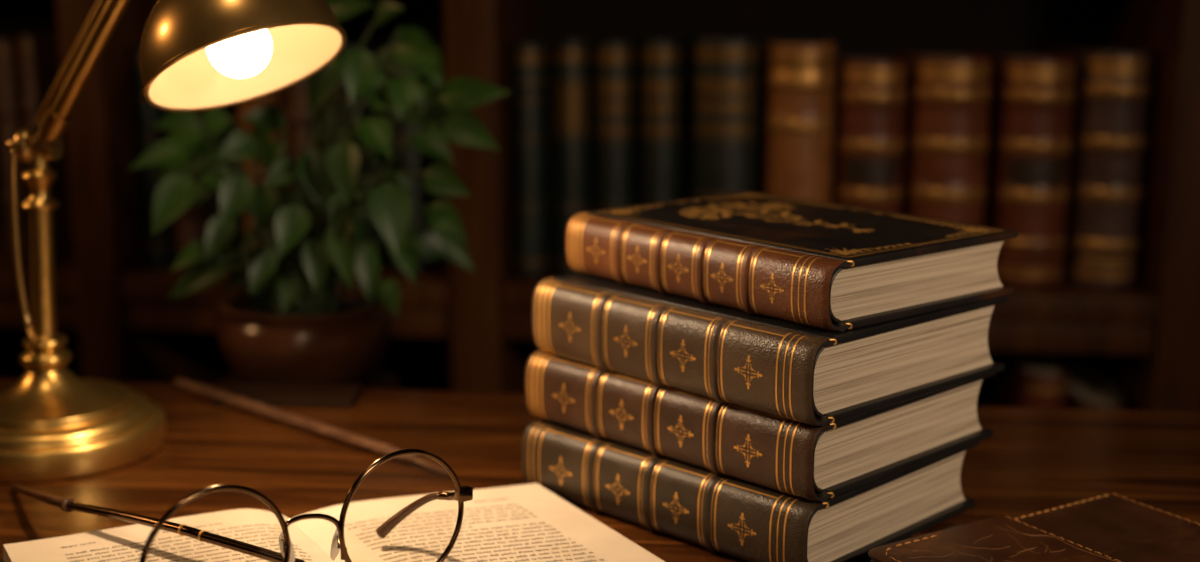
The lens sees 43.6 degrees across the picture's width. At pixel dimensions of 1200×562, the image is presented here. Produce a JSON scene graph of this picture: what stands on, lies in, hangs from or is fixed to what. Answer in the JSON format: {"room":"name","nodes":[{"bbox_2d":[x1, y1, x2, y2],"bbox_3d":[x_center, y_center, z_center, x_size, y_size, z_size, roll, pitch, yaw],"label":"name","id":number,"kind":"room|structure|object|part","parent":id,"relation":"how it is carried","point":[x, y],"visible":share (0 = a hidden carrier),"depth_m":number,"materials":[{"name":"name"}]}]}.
{"room":"home study","nodes":[
{"label":"home study","id":0,"kind":"room"},
{"bbox_3d":[-0.160,1.064,0.264,4.600,0.050,3.735,1,11,6],"label":"floor","id":1,"kind":"structure","parent":0,"visible":0},
{"bbox_2d":[216,366,402,389],"bbox_3d":[-0.259,0.441,1.399,0.168,0.715,0.170,0,11,0],"label":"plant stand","id":2,"kind":"object","parent":1,"relation":"on","point":[380,378],"visible":0.12,"depth_m":1.34,"materials":[{"name":"brown wood"}]},
{"bbox_2d":[128,0,510,383],"bbox_3d":[-0.242,-0.075,1.286,0.340,0.340,0.258,0,11,0],"label":"potted plant","id":3,"kind":"object","parent":2,"relation":"on","point":[297,321],"visible":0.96,"depth_m":1.25,"materials":[{"name":"green plant"}]},
{"bbox_3d":[-0.259,0.053,1.322,0.150,0.076,0.150,0,11,0],"label":"pot","id":4,"kind":"part","parent":3,"relation":"part of","materials":[{"name":"brown ceramic"}]},
{"bbox_3d":[-0.251,-0.100,1.292,0.246,0.261,0.238,0,11,0],"label":"stem","id":5,"kind":"part","parent":3,"relation":"part of","materials":[{"name":"green"}]},
{"bbox_2d":[0,0,1199,412],"bbox_3d":[0.034,-0.410,1.671,2.123,2.290,0.335,1,11,6],"label":"bookcase","id":6,"kind":"object","parent":1,"relation":"on","point":[458,329],"visible":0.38,"depth_m":1.67,"materials":[{"name":"brown wood"}]},
{"bbox_2d":[0,38,29,265],"bbox_3d":[-0.664,-0.163,1.800,0.027,0.257,0.206,1,11,6],"label":"book","id":7,"kind":"object","parent":6,"relation":"on","point":[12,114],"visible":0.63,"depth_m":1.70,"materials":[{"name":"black paper"}]},
{"bbox_3d":[-0.754,-0.025,1.838,0.374,0.028,0.294,1,11,6],"label":"shelf","id":8,"kind":"part","parent":6,"relation":"part of","materials":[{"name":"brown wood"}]},
{"bbox_3d":[-0.768,0.032,1.716,0.374,0.034,0.018,1,11,6],"label":"shelf rail","id":9,"kind":"part","parent":6,"relation":"part of","materials":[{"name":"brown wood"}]},
{"bbox_2d":[20,33,73,263],"bbox_3d":[-0.632,-0.164,1.796,0.025,0.262,0.206,1,11,6],"label":"book","id":10,"kind":"object","parent":6,"relation":"on","point":[40,53],"visible":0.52,"depth_m":1.71,"materials":[{"name":"black paper"}]},
{"bbox_2d":[131,46,175,268],"bbox_3d":[-0.500,-0.156,1.785,0.036,0.249,0.204,1,11,6],"label":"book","id":11,"kind":"object","parent":6,"relation":"on","point":[159,248],"visible":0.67,"depth_m":1.69,"materials":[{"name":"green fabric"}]},
{"bbox_2d":[167,110,212,268],"bbox_3d":[-0.461,-0.148,1.781,0.040,0.236,0.206,1,11,6],"label":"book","id":12,"kind":"object","parent":6,"relation":"on","point":[190,226],"visible":0.12,"depth_m":1.70,"materials":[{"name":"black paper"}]},
{"bbox_2d":[210,104,244,241],"bbox_3d":[-0.418,-0.152,1.777,0.029,0.245,0.204,1,11,6],"label":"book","id":13,"kind":"object","parent":6,"relation":"on","point":[232,111],"visible":0.05,"depth_m":1.69,"materials":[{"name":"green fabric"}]},
{"bbox_2d":[237,89,288,251],"bbox_3d":[-0.376,-0.149,1.772,0.045,0.241,0.206,1,11,6],"label":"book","id":14,"kind":"object","parent":6,"relation":"on","point":[277,99],"visible":0.11,"depth_m":1.68,"materials":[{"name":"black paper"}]},
{"bbox_3d":[-0.334,-0.016,1.795,0.374,0.028,0.294,1,11,6],"label":"shelf","id":15,"kind":"part","parent":6,"relation":"part of","materials":[{"name":"brown wood"}]},
{"bbox_3d":[-0.348,0.040,1.672,0.374,0.034,0.018,1,11,6],"label":"shelf rail","id":16,"kind":"part","parent":6,"relation":"part of","materials":[{"name":"brown wood"}]},
{"bbox_2d":[284,78,331,223],"bbox_3d":[-0.325,-0.151,1.766,0.039,0.248,0.206,1,11,6],"label":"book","id":17,"kind":"object","parent":6,"relation":"on","point":[296,115],"visible":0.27,"depth_m":1.66,"materials":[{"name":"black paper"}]},
{"bbox_2d":[331,39,388,272],"bbox_3d":[-0.269,-0.152,1.761,0.046,0.252,0.204,1,11,6],"label":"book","id":18,"kind":"object","parent":6,"relation":"on","point":[371,48],"visible":0.14,"depth_m":1.68,"materials":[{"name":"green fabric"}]},
{"bbox_2d":[383,40,448,273],"bbox_3d":[-0.205,-0.152,1.754,0.054,0.254,0.204,1,11,6],"label":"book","id":19,"kind":"object","parent":6,"relation":"on","point":[413,159],"visible":0.23,"depth_m":1.67,"materials":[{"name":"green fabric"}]},
{"bbox_2d":[509,37,551,275],"bbox_3d":[-0.070,-0.150,1.740,0.042,0.255,0.204,1,11,6],"label":"book","id":20,"kind":"object","parent":6,"relation":"on","point":[530,60],"visible":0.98,"depth_m":1.65,"materials":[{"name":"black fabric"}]},
{"bbox_2d":[551,35,606,275],"bbox_3d":[-0.024,-0.150,1.735,0.044,0.257,0.204,1,11,6],"label":"book","id":21,"kind":"object","parent":6,"relation":"on","point":[572,61],"visible":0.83,"depth_m":1.64,"materials":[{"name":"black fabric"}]},
{"bbox_2d":[595,36,646,209],"bbox_3d":[0.024,-0.149,1.730,0.044,0.256,0.204,1,11,6],"label":"book","id":22,"kind":"object","parent":6,"relation":"on","point":[617,63],"visible":0.74,"depth_m":1.63,"materials":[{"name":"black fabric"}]},
{"bbox_2d":[640,35,689,204],"bbox_3d":[0.075,-0.148,1.725,0.046,0.258,0.204,1,11,6],"label":"book","id":23,"kind":"object","parent":6,"relation":"on","point":[664,64],"visible":0.64,"depth_m":1.63,"materials":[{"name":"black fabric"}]},
{"bbox_2d":[690,34,759,198],"bbox_3d":[0.144,-0.148,1.717,0.074,0.260,0.204,1,11,6],"label":"book","id":24,"kind":"object","parent":6,"relation":"on","point":[725,77],"visible":0.66,"depth_m":1.61,"materials":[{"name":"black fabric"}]},
{"bbox_2d":[764,37,835,202],"bbox_3d":[0.225,-0.144,1.708,0.072,0.256,0.207,1,11,6],"label":"book","id":25,"kind":"object","parent":6,"relation":"on","point":[800,86],"visible":0.72,"depth_m":1.61,"materials":[{"name":"brown leather"}]},
{"bbox_3d":[0.237,0.052,1.612,0.690,0.034,0.018,1,11,6],"label":"shelf rail","id":26,"kind":"part","parent":6,"relation":"part of","materials":[{"name":"brown wood"}]},
{"bbox_3d":[0.251,-0.004,1.734,0.690,0.028,0.294,1,11,6],"label":"shelf","id":27,"kind":"part","parent":6,"relation":"part of","materials":[{"name":"brown wood"}]},
{"bbox_2d":[831,52,906,213],"bbox_3d":[0.301,-0.134,1.702,0.070,0.239,0.207,1,11,6],"label":"book","id":28,"kind":"object","parent":6,"relation":"on","point":[870,95],"visible":0.73,"depth_m":1.60,"materials":[{"name":"brown leather"}]},
{"bbox_2d":[900,49,991,225],"bbox_3d":[0.384,-0.134,1.693,0.081,0.242,0.207,1,11,6],"label":"book","id":29,"kind":"object","parent":6,"relation":"on","point":[947,103],"visible":0.7,"depth_m":1.60,"materials":[{"name":"brown leather"}]},
{"bbox_2d":[980,50,1075,286],"bbox_3d":[0.474,-0.132,1.684,0.075,0.242,0.207,1,11,6],"label":"book","id":30,"kind":"object","parent":6,"relation":"on","point":[1030,144],"visible":0.95,"depth_m":1.59,"materials":[{"name":"brown leather"}]},
{"bbox_2d":[992,351,1067,408],"bbox_3d":[0.497,0.232,1.754,0.052,0.301,0.206,1,11,6],"label":"book","id":31,"kind":"object","parent":6,"relation":"on","point":[1028,379],"visible":0.29,"depth_m":1.67,"materials":[{"name":"black paper"}]},
{"bbox_2d":[1064,359,1129,410],"bbox_3d":[0.561,0.247,1.750,0.060,0.272,0.206,1,11,6],"label":"book","id":32,"kind":"object","parent":6,"relation":"on","point":[1090,387],"visible":0.11,"depth_m":1.70,"materials":[{"name":"black paper"}]},
{"bbox_2d":[1053,44,1154,287],"bbox_3d":[0.555,-0.134,1.675,0.072,0.250,0.207,1,11,6],"label":"book","id":33,"kind":"object","parent":6,"relation":"on","point":[1114,88],"visible":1,"depth_m":1.58,"materials":[{"name":"brown leather"}]},
{"bbox_2d":[0,379,1199,561],"bbox_3d":[-0.097,0.554,0.775,2.100,0.750,1.000,1,11,6],"label":"desk","id":34,"kind":"object","parent":1,"relation":"on","point":[1034,460],"visible":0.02,"depth_m":1.01,"materials":[{"name":"brown wood"}]},
{"bbox_2d":[0,0,346,482],"bbox_3d":[-0.302,-0.059,0.969,0.336,0.376,0.155,6,13,27],"label":"desk lamp","id":35,"kind":"object","parent":34,"relation":"on","point":[56,424],"visible":1,"depth_m":0.98,"materials":[{"name":"gold metal"}]},
{"bbox_3d":[-0.391,-0.024,1.016,0.019,0.133,0.007,10,15,42],"label":"power cord","id":36,"kind":"part","parent":35,"relation":"part of","materials":[{"name":"gold metal"}]},
{"bbox_3d":[-0.325,-0.170,0.962,0.111,0.142,0.004,5,12,24],"label":"tension rod","id":37,"kind":"part","parent":35,"relation":"part of","materials":[{"name":"gold metal"}]},
{"bbox_3d":[-0.319,-0.162,0.965,0.125,0.156,0.017,5,12,24],"label":"arm","id":38,"kind":"part","parent":35,"relation":"part of","materials":[{"name":"gold metal"}]},
{"bbox_3d":[-0.214,-0.144,0.889,0.038,0.048,0.038,0,11,0],"label":"light bulb","id":39,"kind":"part","parent":35,"relation":"part of","materials":[{"name":"beige glass"}]},
{"bbox_3d":[-0.211,-0.150,0.885,0.119,0.104,0.120,0,11,0],"label":"lamp shade","id":40,"kind":"part","parent":35,"relation":"part of","materials":[{"name":"gold metal"}]},
{"bbox_2d":[211,383,363,407],"bbox_3d":[-0.243,0.089,1.171,0.108,0.006,0.050,0,11,2],"label":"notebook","id":41,"kind":"object","parent":34,"relation":"on","point":[307,395],"visible":0.99,"depth_m":1.16,"materials":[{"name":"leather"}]},
{"bbox_2d":[173,378,447,473],"bbox_3d":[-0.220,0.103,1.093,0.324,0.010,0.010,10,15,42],"label":"pen","id":42,"kind":"object","parent":34,"relation":"on","point":[200,390],"visible":0.94,"depth_m":1.09,"materials":[{"name":"brown wood"}]},
{"bbox_2d":[0,483,664,561],"bbox_3d":[-0.124,0.161,0.782,0.314,0.016,0.312,-6,13,-29],"label":"open book","id":43,"kind":"object","parent":34,"relation":"on","point":[527,522],"visible":0.88,"depth_m":0.85,"materials":[{"name":"white paper"}]},
{"bbox_2d":[11,449,472,561],"bbox_3d":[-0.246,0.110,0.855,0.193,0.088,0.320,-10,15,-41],"label":"eyeglasses","id":44,"kind":"object","parent":43,"relation":"on","point":[461,494],"visible":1,"depth_m":0.79,"materials":[{"name":"brown metal"}]},
{"bbox_3d":[-0.132,0.135,0.761,0.004,0.009,0.018,-5,12,-22],"label":"pad arm","id":45,"kind":"part","parent":44,"relation":"part of","materials":[{"name":"brown metal"}]},
{"bbox_2d":[522,419,979,561],"bbox_3d":[0.091,0.116,0.939,0.226,0.044,0.180,11,16,43],"label":"book","id":46,"kind":"object","parent":34,"relation":"on","point":[728,515],"visible":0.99,"depth_m":0.87,"materials":[{"name":"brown leather"}]},
{"bbox_2d":[525,350,995,501],"bbox_3d":[0.096,0.071,0.938,0.184,0.043,0.232,-11,16,-43],"label":"book","id":47,"kind":"object","parent":46,"relation":"on","point":[791,457],"visible":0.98,"depth_m":0.86,"materials":[{"name":"leather"}]},
{"bbox_2d":[532,273,1008,425],"bbox_3d":[0.100,0.027,0.925,0.186,0.047,0.229,-10,15,-41],"label":"book","id":48,"kind":"object","parent":47,"relation":"on","point":[797,372],"visible":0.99,"depth_m":0.85,"materials":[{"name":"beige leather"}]},
{"bbox_2d":[566,191,1017,331],"bbox_3d":[0.112,-0.018,0.927,0.170,0.039,0.226,-9,15,-39],"label":"book","id":49,"kind":"object","parent":48,"relation":"on","point":[816,264],"visible":1,"depth_m":0.87,"materials":[{"name":"leather"}]},
{"bbox_2d":[868,493,1199,561],"bbox_3d":[0.279,0.160,0.785,0.201,0.017,0.200,-7,13,-31],"label":"notebook","id":50,"kind":"object","parent":34,"relation":"on","point":[1104,528],"visible":1,"depth_m":0.83,"materials":[{"name":"brown leather"}]}
]}

